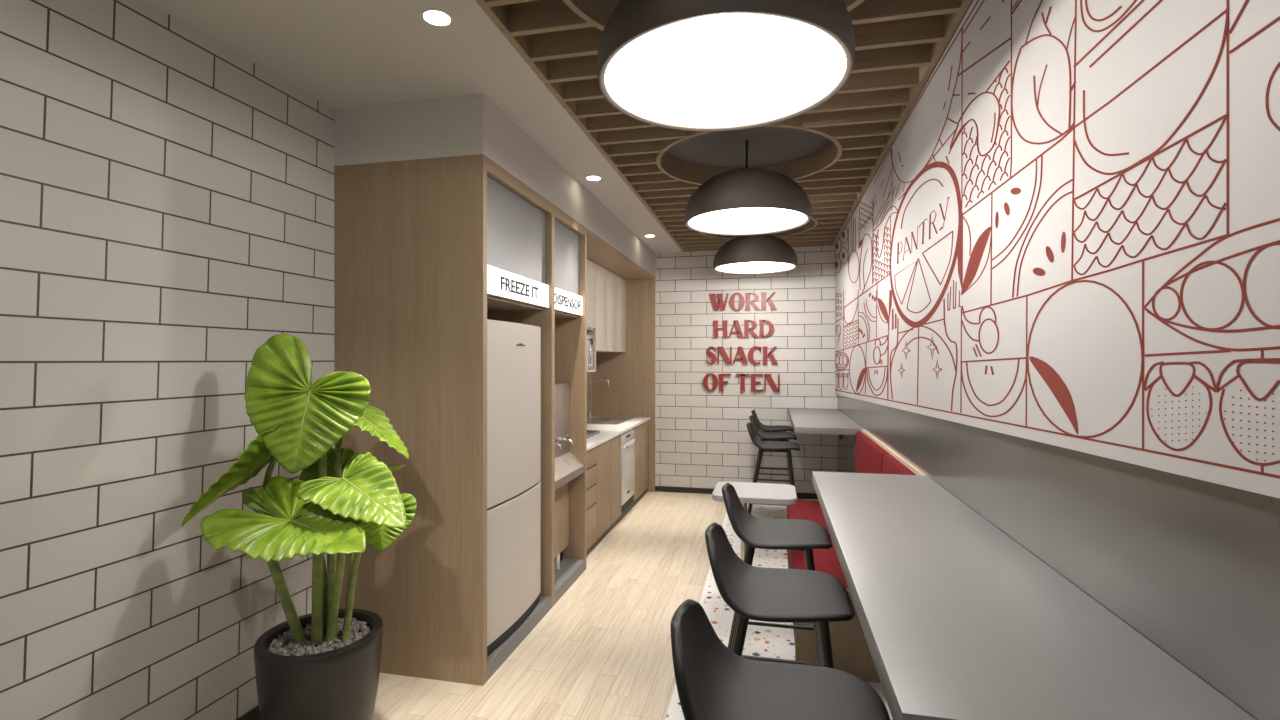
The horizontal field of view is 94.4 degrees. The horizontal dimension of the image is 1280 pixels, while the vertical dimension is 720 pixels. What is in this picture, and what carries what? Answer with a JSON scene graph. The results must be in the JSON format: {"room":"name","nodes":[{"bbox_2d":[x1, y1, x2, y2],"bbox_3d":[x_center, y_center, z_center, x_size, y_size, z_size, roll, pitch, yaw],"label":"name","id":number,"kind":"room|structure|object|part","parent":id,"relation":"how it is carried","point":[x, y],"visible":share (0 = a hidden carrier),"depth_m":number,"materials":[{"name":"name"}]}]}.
{"room":"office pantry","nodes":[
{"label":"office pantry","id":0,"kind":"room"},
{"bbox_2d":[0,0,333,719],"bbox_3d":[-1.461,0.075,3.651,0.120,3.150,7.500,0,0,12],"label":"wall","id":1,"kind":"structure","parent":0,"point":[167,196],"depth_m":2.06,"materials":[{"name":"white brick"}]},
{"bbox_2d":[237,705,260,719],"bbox_3d":[-1.871,1.517,1.484,0.014,0.066,3.090,0,0,12],"label":"baseboard","id":2,"kind":"structure","parent":1,"relation":"attached to","point":[253,714],"depth_m":2.51,"materials":[{"name":"black"}]},
{"bbox_2d":[334,94,654,276],"bbox_3d":[-0.682,-1.123,5.000,0.818,0.287,4.290,0,0,12],"label":"bulkhead","id":3,"kind":"structure","parent":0,"point":[467,124],"depth_m":2.96,"materials":[{"name":"paint"}]},
{"bbox_2d":[372,491,892,719],"bbox_3d":[-0.217,1.600,2.342,2.874,0.100,9.280,0,0,12],"label":"floor","id":4,"kind":"structure","parent":0,"point":[603,651],"depth_m":3.30,"materials":[{"name":"brown wood"}]},
{"bbox_2d":[181,334,416,719],"bbox_3d":[-1.168,0.726,2.210,0.790,1.649,0.677,0,0,12],"label":"potted plant","id":5,"kind":"object","parent":4,"relation":"on","point":[323,663],"visible":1,"depth_m":2.19,"materials":[{"name":"green plant"}]},
{"bbox_3d":[-1.403,0.725,2.316,0.187,0.782,0.068,0,0,2],"label":"stem","id":6,"kind":"part","parent":5,"relation":"part of","materials":[{"name":"green plant"}]},
{"bbox_3d":[-1.259,1.312,2.342,0.449,0.475,0.449,0,0,12],"label":"pot","id":7,"kind":"part","parent":5,"relation":"part of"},
{"bbox_3d":[-1.254,0.616,2.300,0.076,0.990,0.142,0,0,12],"label":"stem","id":8,"kind":"part","parent":5,"relation":"part of","materials":[{"name":"green plant"}]},
{"bbox_3d":[-1.270,0.838,2.230,0.071,0.546,0.300,0,0,-5],"label":"stem","id":9,"kind":"part","parent":5,"relation":"part of","materials":[{"name":"green plant"}]},
{"bbox_3d":[-1.222,0.650,2.385,0.045,0.919,0.101,0,0,12],"label":"stem","id":10,"kind":"part","parent":5,"relation":"part of","materials":[{"name":"green plant"}]},
{"bbox_3d":[-1.146,0.777,2.266,0.059,0.673,0.217,0,0,-44],"label":"stem","id":11,"kind":"part","parent":5,"relation":"part of","materials":[{"name":"green plant"}]},
{"bbox_3d":[-1.125,0.792,2.397,0.132,0.640,0.093,0,0,12],"label":"stem","id":12,"kind":"part","parent":5,"relation":"part of","materials":[{"name":"green plant"}]},
{"bbox_3d":[-1.073,0.848,2.328,0.231,0.527,0.085,0,0,12],"label":"stem","id":13,"kind":"part","parent":5,"relation":"part of","materials":[{"name":"green plant"}]},
{"bbox_2d":[334,154,654,685],"bbox_3d":[-0.682,0.285,5.000,0.818,2.530,4.290,0,0,12],"label":"cabinet surround","id":14,"kind":"object","parent":4,"relation":"on","point":[415,241],"visible":0.74,"depth_m":2.92,"materials":[{"name":"brown wood"}]},
{"bbox_3d":[-1.141,0.285,2.925,0.818,2.530,0.040,0,0,12],"label":"panel","id":15,"kind":"part","parent":14,"relation":"part of","materials":[{"name":"brown wood"}]},
{"bbox_2d":[487,319,540,656],"bbox_3d":[-0.877,0.636,3.312,0.447,1.676,0.800,0,0,12],"label":"refrigerator","id":16,"kind":"object","parent":14,"relation":"on","point":[513,349],"visible":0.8,"depth_m":3.16,"materials":[{"name":"metal"}]},
{"bbox_3d":[-0.703,0.268,3.274,0.086,0.940,0.800,0,0,12],"label":"door","id":17,"kind":"part","parent":16,"relation":"part of","materials":[{"name":"metal"}]},
{"bbox_3d":[-0.703,1.085,3.274,0.086,0.670,0.800,0,0,12],"label":"door","id":18,"kind":"part","parent":16,"relation":"part of","materials":[{"name":"metal"}]},
{"bbox_2d":[487,295,543,310],"bbox_3d":[-0.895,-0.319,3.333,0.414,0.014,0.862,0,0,12],"label":"shelf","id":19,"kind":"object","parent":14,"relation":"attached to","point":[493,303],"depth_m":3.46,"materials":[{"name":"brown wood"}]},
{"bbox_3d":[-0.689,-0.725,3.287,0.018,0.510,0.862,0,0,12],"label":"infill panel","id":20,"kind":"part","parent":14,"relation":"part of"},
{"bbox_2d":[487,265,548,307],"bbox_3d":[-0.710,-0.397,3.292,0.102,0.142,0.860,0,0,12],"label":"sign box","id":21,"kind":"object","parent":14,"relation":"attached to","point":[501,283],"visible":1,"depth_m":3.23,"materials":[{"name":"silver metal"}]},
{"bbox_3d":[-0.772,0.285,3.774,0.464,2.530,0.053,0,0,12],"label":"divider panel","id":22,"kind":"part","parent":14,"relation":"part of","materials":[{"name":"brown wood"}]},
{"bbox_3d":[-0.586,-0.947,3.611,0.030,0.066,1.539,0,0,12],"label":"rail","id":23,"kind":"part","parent":14,"relation":"part of","materials":[{"name":"brown wood"}]},
{"bbox_2d":[555,311,577,317],"bbox_3d":[-0.723,-0.319,4.110,0.414,0.014,0.624,0,0,12],"label":"shelf","id":24,"kind":"object","parent":14,"relation":"attached to","point":[558,314],"depth_m":4.18,"materials":[{"name":"brown wood"}]},
{"bbox_3d":[-0.517,-0.725,4.064,0.018,0.510,0.624,0,0,12],"label":"infill panel","id":25,"kind":"part","parent":14,"relation":"part of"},
{"bbox_2d":[555,288,581,315],"bbox_3d":[-0.539,-0.397,4.069,0.102,0.142,0.622,0,0,12],"label":"sign box","id":26,"kind":"object","parent":14,"relation":"attached to","point":[566,302],"visible":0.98,"depth_m":4.06,"materials":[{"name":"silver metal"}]},
{"bbox_2d":[555,383,583,569],"bbox_3d":[-0.696,0.820,4.110,0.448,1.300,0.606,0,0,12],"label":"water dispenser","id":27,"kind":"object","parent":14,"relation":"on","point":[568,467],"visible":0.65,"depth_m":4.19,"materials":[{"name":"beige metal"}]},
{"bbox_3d":[-0.583,1.417,4.174,0.036,0.106,0.036,0,0,12],"label":"leg","id":28,"kind":"part","parent":27,"relation":"part of","materials":[{"name":"silver metal"}]},
{"bbox_2d":[555,438,561,448],"bbox_3d":[-0.566,0.560,3.955,0.094,0.075,0.060,0,0,12],"label":"tap","id":29,"kind":"object","parent":27,"relation":"on","point":[556,439],"depth_m":3.94,"materials":[{"name":"silver metal"}]},
{"bbox_3d":[-0.752,1.058,4.114,0.335,0.615,0.590,0,0,12],"label":"panel","id":30,"kind":"part","parent":27,"relation":"part of","materials":[{"name":"beige wood"}]},
{"bbox_2d":[560,434,572,444],"bbox_3d":[-0.516,0.560,4.180,0.094,0.075,0.060,0,0,12],"label":"tap","id":31,"kind":"object","parent":27,"relation":"on","point":[562,439],"depth_m":4.18,"materials":[{"name":"silver metal"}]},
{"bbox_2d":[555,452,583,489],"bbox_3d":[-0.531,0.753,4.073,0.110,0.150,0.606,0,0,12],"label":"drip tray","id":32,"kind":"object","parent":27,"relation":"on","point":[567,467],"depth_m":4.11,"materials":[{"name":"beige metal"}]},
{"bbox_3d":[-0.773,0.245,4.463,0.764,2.450,0.043,0,0,12],"label":"divider panel","id":33,"kind":"part","parent":14,"relation":"part of","materials":[{"name":"brown wood"}]},
{"bbox_2d":[587,372,591,416],"bbox_3d":[-0.869,0.300,5.846,0.020,2.500,2.618,0,0,12],"label":"backsplash","id":34,"kind":"structure","parent":14,"relation":"attached to","point":[589,374],"depth_m":6.99,"materials":[{"name":"brown wood"}]},
{"bbox_2d":[587,259,595,371],"bbox_3d":[-0.696,-0.416,5.582,0.431,1.063,0.600,0,0,12],"label":"upper cabinet","id":35,"kind":"object","parent":14,"relation":"attached to","point":[591,267],"visible":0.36,"depth_m":5.71,"materials":[{"name":"beige laminate"}]},
{"bbox_2d":[587,335,592,369],"bbox_3d":[-0.681,-0.073,5.581,0.402,0.334,0.545,0,0,12],"label":"microwave","id":36,"kind":"object","parent":35,"relation":"in","point":[589,337],"visible":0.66,"depth_m":5.68,"materials":[{"name":"silver metal"}]},
{"bbox_3d":[-0.545,-0.073,5.467,0.023,0.330,0.378,0,0,12],"label":"door","id":37,"kind":"part","parent":36,"relation":"part of","materials":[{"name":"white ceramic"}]},
{"bbox_2d":[587,331,595,371],"bbox_3d":[-0.702,-0.087,5.583,0.419,0.404,0.600,0,0,12],"label":"open shelf","id":38,"kind":"object","parent":35,"relation":"attached to","point":[593,333],"depth_m":5.82,"materials":[{"name":"laminate"}]},
{"bbox_3d":[-0.506,-0.618,5.540,0.018,0.656,0.596,0,0,12],"label":"door","id":39,"kind":"part","parent":35,"relation":"part of","materials":[{"name":"beige laminate"}]},
{"bbox_2d":[596,264,606,350],"bbox_3d":[-0.594,-0.520,6.071,0.419,0.856,0.398,0,0,12],"label":"upper cabinet","id":40,"kind":"object","parent":14,"relation":"attached to","point":[601,273],"visible":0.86,"depth_m":6.02,"materials":[{"name":"beige laminate"}]},
{"bbox_2d":[596,270,616,351],"bbox_3d":[-0.505,-0.520,6.471,0.419,0.856,0.418,0,0,12],"label":"upper cabinet","id":41,"kind":"object","parent":14,"relation":"attached to","point":[611,278],"visible":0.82,"depth_m":6.41,"materials":[{"name":"beige laminate"}]},
{"bbox_3d":[-0.309,-0.519,6.428,0.018,0.854,0.416,0,0,12],"label":"door","id":42,"kind":"part","parent":41,"relation":"part of","materials":[{"name":"beige laminate"}]},
{"bbox_2d":[617,276,625,351],"bbox_3d":[-0.416,-0.520,6.876,0.419,0.856,0.406,0,0,12],"label":"upper cabinet","id":43,"kind":"object","parent":14,"relation":"attached to","point":[621,283],"visible":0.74,"depth_m":6.82,"materials":[{"name":"beige laminate"}]},
{"bbox_3d":[-0.199,0.285,7.064,0.764,2.530,0.050,0,0,12],"label":"panel","id":44,"kind":"part","parent":14,"relation":"part of","materials":[{"name":"brown wood"}]},
{"bbox_2d":[587,448,595,549],"bbox_3d":[-0.748,1.100,4.720,0.698,0.784,0.464,0,0,12],"label":"drawer unit","id":45,"kind":"object","parent":4,"relation":"on","point":[591,454],"visible":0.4,"depth_m":4.74,"materials":[{"name":"brown wood"}]},
{"bbox_3d":[-0.418,0.785,4.647,0.022,0.132,0.459,0,0,12],"label":"drawer","id":46,"kind":"part","parent":45,"relation":"part of","materials":[{"name":"brown wood"}]},
{"bbox_3d":[-0.418,0.936,4.647,0.022,0.145,0.459,0,0,12],"label":"drawer","id":47,"kind":"part","parent":45,"relation":"part of","materials":[{"name":"brown wood"}]},
{"bbox_3d":[-0.418,1.094,4.647,0.022,0.144,0.459,0,0,12],"label":"drawer","id":48,"kind":"part","parent":45,"relation":"part of","materials":[{"name":"brown wood"}]},
{"bbox_3d":[-0.418,1.333,4.647,0.022,0.307,0.459,0,0,12],"label":"drawer","id":49,"kind":"part","parent":45,"relation":"part of","materials":[{"name":"brown wood"}]},
{"bbox_2d":[591,441,609,540],"bbox_3d":[-0.652,1.100,5.157,0.698,0.784,0.428,0,0,12],"label":"base cabinet","id":50,"kind":"object","parent":4,"relation":"on","point":[602,464],"visible":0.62,"depth_m":5.04,"materials":[{"name":"brown wood"}]},
{"bbox_2d":[609,435,620,525],"bbox_3d":[-0.562,1.100,5.562,0.698,0.784,0.398,0,0,12],"label":"base cabinet","id":51,"kind":"object","parent":4,"relation":"on","point":[615,443],"visible":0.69,"depth_m":5.46,"materials":[{"name":"brown wood"}]},
{"bbox_2d":[587,489,646,554],"bbox_3d":[-0.203,1.522,5.699,0.016,0.056,2.614,0,0,12],"label":"kickboard","id":52,"kind":"object","parent":4,"relation":"on","point":[633,503],"visible":0.43,"depth_m":5.58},
{"bbox_2d":[621,429,637,513],"bbox_3d":[-0.426,1.100,6.021,0.749,0.784,0.545,0,0,12],"label":"dishwasher","id":53,"kind":"object","parent":4,"relation":"on","point":[628,442],"visible":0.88,"depth_m":5.90,"materials":[{"name":"white metal"}]},
{"bbox_3d":[-0.132,0.767,5.956,0.032,0.085,0.538,0,0,12],"label":"control panel","id":54,"kind":"part","parent":53,"relation":"part of","materials":[{"name":"metal"}]},
{"bbox_3d":[-0.130,1.107,5.955,0.036,0.585,0.538,0,0,12],"label":"door","id":55,"kind":"part","parent":53,"relation":"part of","materials":[{"name":"metal"}]},
{"bbox_3d":[-0.091,0.850,5.947,0.062,0.026,0.477,0,0,12],"label":"handle","id":56,"kind":"part","parent":53,"relation":"part of","materials":[{"name":"silver metal"}]},
{"bbox_2d":[633,421,648,500],"bbox_3d":[-0.317,1.100,6.671,0.698,0.784,0.762,0,0,12],"label":"base cabinet","id":57,"kind":"object","parent":4,"relation":"on","point":[641,432],"visible":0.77,"depth_m":6.56,"materials":[{"name":"brown wood"}]},
{"bbox_2d":[587,416,649,450],"bbox_3d":[-0.510,0.689,5.767,0.715,0.033,2.614,0,0,12],"label":"countertop","id":58,"kind":"structure","parent":57,"relation":"on","point":[607,432],"depth_m":5.74,"materials":[{"name":"white stone"}]},
{"bbox_2d":[587,430,599,437],"bbox_3d":[-0.574,0.658,5.258,0.330,0.027,0.420,0,0,12],"label":"tray","id":59,"kind":"object","parent":58,"relation":"on","point":[590,433],"visible":0.25,"depth_m":5.34,"materials":[{"name":"grey metal"}]},
{"bbox_2d":[588,378,608,418],"bbox_3d":[-0.479,0.437,6.678,0.253,0.457,0.125,0,0,12],"label":"faucet","id":60,"kind":"object","parent":58,"relation":"on","point":[592,379],"visible":1,"depth_m":6.72,"materials":[{"name":"silver metal"}]},
{"bbox_2d":[587,416,633,424],"bbox_3d":[-0.386,0.669,6.573,0.490,0.006,0.770,0,0,12],"label":"sink","id":61,"kind":"object","parent":58,"relation":"in","point":[596,419],"visible":0.8,"depth_m":6.57,"materials":[{"name":"silver metal"}]},
{"bbox_2d":[587,417,628,423],"bbox_3d":[-0.361,0.671,6.568,0.380,0.001,0.710,0,0,12],"label":"basin","id":62,"kind":"object","parent":61,"relation":"in","point":[596,420],"depth_m":6.57,"materials":[{"name":"stone"}]},
{"bbox_3d":[-0.028,1.103,6.414,0.022,0.767,0.379,0,0,12],"label":"door","id":63,"kind":"part","parent":57,"relation":"part of","materials":[{"name":"brown wood"}]},
{"bbox_3d":[0.055,1.103,6.787,0.022,0.767,0.371,0,0,12],"label":"door","id":64,"kind":"part","parent":57,"relation":"part of","materials":[{"name":"brown wood"}]},
{"bbox_2d":[712,481,796,560],"bbox_3d":[0.706,1.173,3.648,0.495,0.751,0.430,0,0,12],"label":"side table","id":65,"kind":"object","parent":4,"relation":"on","point":[747,492],"visible":0.48,"depth_m":3.57,"materials":[{"name":"white stone"}]},
{"bbox_2d":[748,410,793,504],"bbox_3d":[1.434,1.053,6.463,0.482,0.998,0.418,0,0,12],"label":"bar stool","id":66,"kind":"object","parent":4,"relation":"on","point":[765,428],"visible":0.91,"depth_m":6.41,"materials":[{"name":"black plastic"}]},
{"bbox_2d":[748,415,796,507],"bbox_3d":[1.294,1.053,5.828,0.482,0.998,0.418,0,0,12],"label":"bar stool","id":67,"kind":"object","parent":4,"relation":"on","point":[764,436],"visible":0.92,"depth_m":5.80,"materials":[{"name":"black plastic"}]},
{"bbox_3d":[1.312,0.775,5.824,0.250,0.019,0.200,0,0,12],"label":"seat frame","id":68,"kind":"part","parent":67,"relation":"part of","materials":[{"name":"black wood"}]},
{"bbox_2d":[746,422,800,513],"bbox_3d":[1.145,1.053,5.154,0.482,0.998,0.418,0,0,12],"label":"bar stool","id":69,"kind":"object","parent":4,"relation":"on","point":[764,446],"visible":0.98,"depth_m":5.04,"materials":[{"name":"black wood"}]},
{"bbox_3d":[0.961,1.157,5.036,0.174,0.790,0.100,0,0,12],"label":"leg","id":70,"kind":"part","parent":69,"relation":"part of","materials":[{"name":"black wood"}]},
{"bbox_3d":[1.164,0.775,5.150,0.250,0.019,0.200,0,0,12],"label":"seat frame","id":71,"kind":"part","parent":69,"relation":"part of","materials":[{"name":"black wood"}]},
{"bbox_3d":[1.291,1.157,4.963,0.111,0.789,0.100,0,0,12],"label":"leg","id":72,"kind":"part","parent":69,"relation":"part of","materials":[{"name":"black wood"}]},
{"bbox_2d":[722,483,832,666],"bbox_3d":[0.571,1.053,2.557,0.482,0.998,0.418,0,0,12],"label":"bar stool","id":73,"kind":"object","parent":4,"relation":"on","point":[806,536],"visible":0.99,"depth_m":2.51,"materials":[{"name":"black plastic"}]},
{"bbox_3d":[0.453,1.157,2.742,0.191,0.790,0.031,0,0,38],"label":"leg","id":74,"kind":"part","parent":73,"relation":"part of","materials":[{"name":"black wood"}]},
{"bbox_3d":[0.386,1.157,2.439,0.191,0.790,0.031,0,0,-13],"label":"leg","id":75,"kind":"part","parent":73,"relation":"part of","materials":[{"name":"black wood"}]},
{"bbox_3d":[0.784,1.157,2.672,0.137,0.789,0.030,0,0,-31],"label":"leg","id":76,"kind":"part","parent":73,"relation":"part of","materials":[{"name":"black wood"}]},
{"bbox_3d":[0.716,1.157,2.363,0.030,0.789,0.137,0,0,-34],"label":"leg","id":77,"kind":"part","parent":73,"relation":"part of","materials":[{"name":"black wood"}]},
{"bbox_2d":[705,522,854,668],"bbox_3d":[0.426,1.053,1.903,0.482,0.998,0.418,0,0,12],"label":"bar stool","id":78,"kind":"object","parent":4,"relation":"on","point":[753,592],"visible":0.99,"depth_m":1.85,"materials":[{"name":"black plastic"}]},
{"bbox_3d":[0.309,1.157,2.088,0.191,0.790,0.031,0,0,38],"label":"leg","id":79,"kind":"part","parent":78,"relation":"part of","materials":[{"name":"black wood"}]},
{"bbox_3d":[0.241,1.157,1.784,0.191,0.790,0.031,0,0,-13],"label":"leg","id":80,"kind":"part","parent":78,"relation":"part of","materials":[{"name":"black wood"}]},
{"bbox_3d":[0.640,1.157,2.018,0.137,0.789,0.030,0,0,-31],"label":"leg","id":81,"kind":"part","parent":78,"relation":"part of","materials":[{"name":"black wood"}]},
{"bbox_3d":[0.571,1.157,1.709,0.030,0.789,0.137,0,0,-34],"label":"leg","id":82,"kind":"part","parent":78,"relation":"part of","materials":[{"name":"black wood"}]},
{"bbox_2d":[671,599,889,719],"bbox_3d":[0.282,1.053,1.249,0.482,0.998,0.418,0,0,12],"label":"bar stool","id":83,"kind":"object","parent":4,"relation":"on","point":[713,682],"visible":1,"depth_m":1.30,"materials":[{"name":"black plastic"}]},
{"bbox_2d":[787,429,926,682],"bbox_3d":[1.272,1.048,3.815,0.601,1.004,1.951,0,0,12],"label":"banquette","id":84,"kind":"object","parent":4,"relation":"on","point":[851,654],"visible":0.35,"depth_m":3.12,"materials":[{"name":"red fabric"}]},
{"bbox_3d":[1.266,1.331,3.817,0.575,0.413,1.900,0,0,12],"label":"seat","id":85,"kind":"part","parent":84,"relation":"part of","materials":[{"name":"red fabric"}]},
{"bbox_3d":[1.054,1.335,2.875,0.582,0.430,0.022,0,0,12],"label":"panel","id":86,"kind":"part","parent":84,"relation":"part of","materials":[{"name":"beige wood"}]},
{"bbox_2d":[854,431,888,473],"bbox_3d":[1.587,0.840,4.112,0.076,0.569,1.145,0,0,12],"label":"cushion","id":87,"kind":"object","parent":84,"relation":"on","point":[869,451],"depth_m":4.08,"materials":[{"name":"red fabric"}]},
{"bbox_2d":[882,454,915,474],"bbox_3d":[1.384,0.840,3.189,0.076,0.569,0.725,0,0,12],"label":"cushion","id":88,"kind":"object","parent":84,"relation":"on","point":[891,463],"depth_m":3.24,"materials":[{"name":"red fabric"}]},
{"bbox_2d":[618,0,831,168],"bbox_3d":[0.338,-1.448,2.219,1.738,0.105,9.280,0,0,12],"label":"ceiling slab","id":89,"kind":"structure","parent":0,"point":[767,146],"depth_m":3.91,"materials":[{"name":"grey paint"}]},
{"bbox_2d":[145,0,971,252],"bbox_3d":[-0.230,-1.376,2.345,2.847,0.222,9.280,0,0,12],"label":"ceiling","id":90,"kind":"structure","parent":89,"relation":"attached to","point":[899,44],"depth_m":2.67,"materials":[{"name":"white paint"}]},
{"bbox_2d":[419,8,454,27],"bbox_3d":[-0.751,-1.266,2.194,0.128,0.005,0.128,0,0,12],"label":"recessed light","id":91,"kind":"object","parent":90,"relation":"in","point":[435,17],"visible":1,"depth_m":2.19,"materials":[{"name":"white paint"}]},
{"bbox_2d":[584,175,602,180],"bbox_3d":[-0.324,-1.266,4.127,0.128,0.005,0.128,0,0,12],"label":"recessed light","id":92,"kind":"object","parent":90,"relation":"in","point":[590,177],"visible":1,"depth_m":4.13,"materials":[{"name":"white paint"}]},
{"bbox_2d":[597,0,854,130],"bbox_3d":[0.259,-1.133,1.868,0.790,0.525,0.790,0,0,12],"label":"pendant lamp","id":93,"kind":"object","parent":89,"relation":"hanging from","point":[687,65],"visible":1,"depth_m":1.74,"materials":[{"name":"brown metal"}]},
{"bbox_2d":[684,140,810,235],"bbox_3d":[0.678,-1.133,3.762,0.790,0.525,0.790,0,0,12],"label":"pendant lamp","id":94,"kind":"object","parent":89,"relation":"hanging from","point":[746,201],"visible":1,"depth_m":3.51,"materials":[{"name":"brown metal"}]},
{"bbox_3d":[0.678,-1.288,3.762,0.015,0.215,0.016,0,0,12],"label":"rod","id":95,"kind":"part","parent":94,"relation":"part of","materials":[{"name":"black metal"}]},
{"bbox_2d":[688,208,806,233],"bbox_3d":[0.678,-0.886,3.762,0.752,0.012,0.752,0,0,12],"label":"diffuser","id":96,"kind":"object","parent":94,"relation":"attached to","point":[702,220],"depth_m":3.74,"materials":[{"name":"white plastic"}]},
{"bbox_2d":[713,234,797,273],"bbox_3d":[1.092,-1.133,5.637,0.790,0.525,0.790,0,0,12],"label":"pendant lamp","id":97,"kind":"object","parent":89,"relation":"hanging from","point":[751,254],"visible":0.94,"depth_m":5.37,"materials":[{"name":"brown metal"}]},
{"bbox_2d":[716,262,794,272],"bbox_3d":[1.092,-0.886,5.637,0.752,0.012,0.752,0,0,12],"label":"diffuser","id":98,"kind":"object","parent":97,"relation":"attached to","point":[722,267],"depth_m":5.64,"materials":[{"name":"white plastic"}]},
{"bbox_2d":[655,243,836,493],"bbox_3d":[0.856,0.075,6.918,2.994,3.150,0.120,0,0,12],"label":"wall","id":99,"kind":"structure","parent":0,"point":[703,440],"depth_m":6.81,"materials":[{"name":"white brick"}]},
{"bbox_2d":[655,486,817,498],"bbox_3d":[1.182,1.522,6.778,2.056,0.056,0.014,0,0,12],"label":"baseboard","id":100,"kind":"structure","parent":99,"relation":"attached to","point":[657,488],"depth_m":6.89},
{"bbox_2d":[703,292,779,390],"bbox_3d":[1.152,-0.205,6.773,0.862,1.130,0.036,0,0,12],"label":"lettering","id":101,"kind":"object","parent":99,"relation":"attached to","point":[720,303],"depth_m":6.75,"materials":[{"name":"red paint"}]},
{"bbox_2d":[837,0,1279,719],"bbox_3d":[1.450,0.075,2.947,0.120,3.150,7.380,0,0,12],"label":"wall","id":102,"kind":"structure","parent":0,"point":[1191,565],"depth_m":1.19,"materials":[{"name":"grey paint"}]},
{"bbox_2d":[788,408,862,443],"bbox_3d":[1.723,0.688,5.691,0.529,0.285,1.898,0,0,12],"label":"countertop","id":103,"kind":"structure","parent":102,"relation":"attached to","point":[804,421],"depth_m":5.17,"materials":[{"name":"white stone"}]},
{"bbox_2d":[812,471,1255,719],"bbox_3d":[0.879,0.688,1.855,0.521,0.285,2.039,0,0,12],"label":"countertop","id":104,"kind":"structure","parent":102,"relation":"attached to","point":[959,620],"depth_m":1.21,"materials":[{"name":"white stone"}]},
{"bbox_2d":[835,0,1279,497],"bbox_3d":[1.379,-0.444,2.964,0.025,1.642,7.384,0,0,12],"label":"mural panel","id":105,"kind":"object","parent":102,"relation":"attached to","point":[1069,238],"visible":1,"depth_m":1.33,"materials":[{"name":"white paint"}]}
]}

